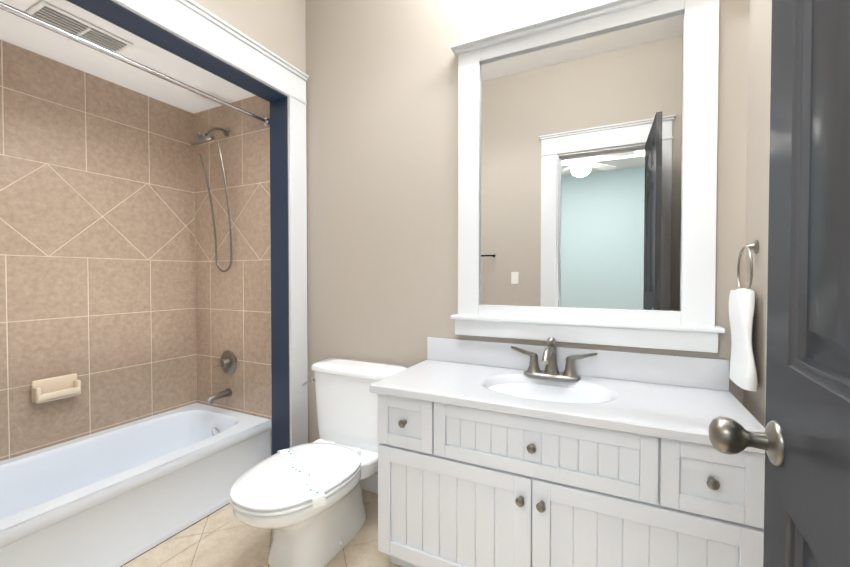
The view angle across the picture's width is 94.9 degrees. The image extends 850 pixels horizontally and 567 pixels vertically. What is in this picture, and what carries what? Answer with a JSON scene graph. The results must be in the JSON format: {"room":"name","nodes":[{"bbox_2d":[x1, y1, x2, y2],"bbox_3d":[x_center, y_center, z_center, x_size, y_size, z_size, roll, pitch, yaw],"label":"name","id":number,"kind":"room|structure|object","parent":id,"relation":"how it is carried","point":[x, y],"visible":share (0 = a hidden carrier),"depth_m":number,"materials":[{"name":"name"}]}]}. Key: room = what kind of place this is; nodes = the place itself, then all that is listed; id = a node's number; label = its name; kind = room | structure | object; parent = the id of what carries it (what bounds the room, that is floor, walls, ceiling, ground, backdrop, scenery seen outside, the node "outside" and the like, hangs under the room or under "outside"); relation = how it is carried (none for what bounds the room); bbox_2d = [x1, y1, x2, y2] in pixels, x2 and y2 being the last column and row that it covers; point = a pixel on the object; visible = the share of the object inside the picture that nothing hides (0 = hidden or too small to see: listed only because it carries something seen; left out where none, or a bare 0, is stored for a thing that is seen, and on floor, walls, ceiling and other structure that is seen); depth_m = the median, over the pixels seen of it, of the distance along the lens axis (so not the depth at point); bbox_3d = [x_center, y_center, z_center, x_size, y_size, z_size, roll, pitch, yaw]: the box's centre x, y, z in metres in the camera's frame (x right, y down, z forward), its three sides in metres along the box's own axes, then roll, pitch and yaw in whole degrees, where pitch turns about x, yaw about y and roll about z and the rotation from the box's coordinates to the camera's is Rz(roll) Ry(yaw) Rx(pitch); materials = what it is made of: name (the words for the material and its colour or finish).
{"room":"bathroom","nodes":[
{"label":"bathroom","id":0,"kind":"room"},
{"bbox_2d":[0,0,255,112],"bbox_3d":[-1.654,-1.252,1.946,0.760,0.100,1.520,0,1,26],"label":"ceiling","id":1,"kind":"structure","parent":0,"point":[18,31],"depth_m":2.12,"materials":[{"name":"white paint"}]},
{"bbox_2d":[19,0,132,56],"bbox_3d":[-1.640,-1.189,1.851,0.230,0.022,0.350,0,1,26],"label":"ceiling vent","id":2,"kind":"object","parent":1,"relation":"in","point":[56,16],"visible":0.65,"depth_m":1.80,"materials":[{"name":"white plastic"}]},
{"bbox_2d":[122,489,402,566],"bbox_3d":[-0.196,1.321,1.234,2.526,0.099,2.100,0,1,26],"label":"floor","id":3,"kind":"structure","parent":0,"point":[224,537],"depth_m":1.86,"materials":[{"name":"beige tile"}]},
{"bbox_2d":[0,403,270,566],"bbox_3d":[-1.652,1.067,1.986,0.752,0.379,1.508,0,1,26],"label":"bathtub","id":4,"kind":"object","parent":3,"relation":"on","point":[120,495],"visible":1,"depth_m":1.97,"materials":[{"name":"white ceramic"}]},
{"bbox_2d":[230,358,406,566],"bbox_3d":[-0.523,0.859,1.924,0.582,0.799,0.885,0,1,26],"label":"toilet","id":5,"kind":"object","parent":3,"relation":"on","point":[305,503],"visible":0.92,"depth_m":1.82,"materials":[{"name":"white ceramic"}]},
{"bbox_2d":[369,389,764,566],"bbox_3d":[0.493,0.863,1.619,1.310,0.799,0.578,0,1,26],"label":"bathroom vanity","id":6,"kind":"object","parent":3,"relation":"on","point":[505,454],"depth_m":1.36,"materials":[{"name":"white painted wood"},{"name":"cultured marble"},{"name":"brushed nickel"}]},
{"bbox_2d":[369,361,764,448],"bbox_3d":[0.495,0.438,1.615,1.348,0.050,0.571,0,1,26],"label":"countertop","id":7,"kind":"structure","parent":6,"relation":"on","point":[675,410],"depth_m":1.53,"materials":[{"name":"white stone"}]},
{"bbox_2d":[110,0,771,472],"bbox_3d":[-0.581,-0.358,1.396,3.385,3.250,2.100,0,1,26],"label":"wall","id":8,"kind":"structure","parent":0,"point":[382,166],"depth_m":2.21,"materials":[{"name":"beige paint"}]},
{"bbox_2d":[0,39,271,460],"bbox_3d":[-1.655,-0.123,1.966,0.762,2.160,1.524,0,1,26],"label":"wall tiles","id":9,"kind":"structure","parent":8,"relation":"attached to","point":[124,298],"depth_m":2.39,"materials":[{"name":"beige tile"}]},
{"bbox_2d":[31,373,80,403],"bbox_3d":[-1.979,0.562,2.100,0.062,0.114,0.190,0,1,26],"label":"soap dish","id":10,"kind":"object","parent":9,"relation":"attached to","point":[54,388],"visible":1,"depth_m":2.09,"materials":[{"name":"beige ceramic"}]},
{"bbox_2d":[0,1,269,126],"bbox_3d":[-1.336,-1.010,1.792,0.056,0.056,1.510,0,1,26],"label":"rail","id":11,"kind":"object","parent":9,"relation":"attached to","point":[265,121],"visible":0.96,"depth_m":1.73,"materials":[{"name":"silver metal"}]},
{"bbox_2d":[190,127,236,403],"bbox_3d":[-1.398,-0.134,2.551,0.176,1.838,0.236,0,1,26],"label":"shower fixture","id":12,"kind":"object","parent":9,"relation":"attached to","point":[227,364],"visible":1,"depth_m":2.60,"materials":[{"name":"silver metal"}]},
{"bbox_2d":[67,0,308,454],"bbox_3d":[-1.234,-0.029,1.749,0.189,2.581,1.830,0,1,26],"label":"door frame","id":13,"kind":"structure","parent":8,"relation":"attached to","point":[197,25],"depth_m":2.42,"materials":[{"name":"white wood"}]},
{"bbox_2d":[360,472,377,493],"bbox_3d":[-0.383,1.190,2.376,0.879,0.120,0.015,0,1,26],"label":"baseboard","id":14,"kind":"structure","parent":8,"relation":"attached to","point":[370,483],"depth_m":2.33,"materials":[{"name":"white wood"}]},
{"bbox_2d":[425,337,728,388],"bbox_3d":[0.617,0.362,1.859,1.340,0.125,0.022,0,1,26],"label":"backsplash","id":15,"kind":"structure","parent":8,"relation":"attached to","point":[662,369],"depth_m":1.75,"materials":[{"name":"white stone"}]},
{"bbox_2d":[450,0,724,352],"bbox_3d":[0.664,-0.477,1.791,1.163,1.494,0.080,0,1,26],"label":"mirror","id":16,"kind":"object","parent":8,"relation":"attached to","point":[587,171],"visible":1,"depth_m":1.77,"materials":[{"name":"white painted wood"},{"name":"mirror glass"}]},
{"bbox_2d":[729,240,758,390],"bbox_3d":[1.170,0.104,1.430,0.068,0.525,0.230,0,1,26],"label":"towel ring","id":17,"kind":"object","parent":8,"relation":"attached to","point":[743,373],"visible":1,"depth_m":1.38,"materials":[{"name":"white fabric"}]},
{"bbox_2d":[709,0,849,566],"bbox_3d":[0.413,0.086,0.307,0.203,2.388,0.733,0,1,26],"label":"door","id":18,"kind":"structure","parent":8,"relation":"in","point":[803,440],"depth_m":0.51,"materials":[{"name":"grey paint"}]}
]}

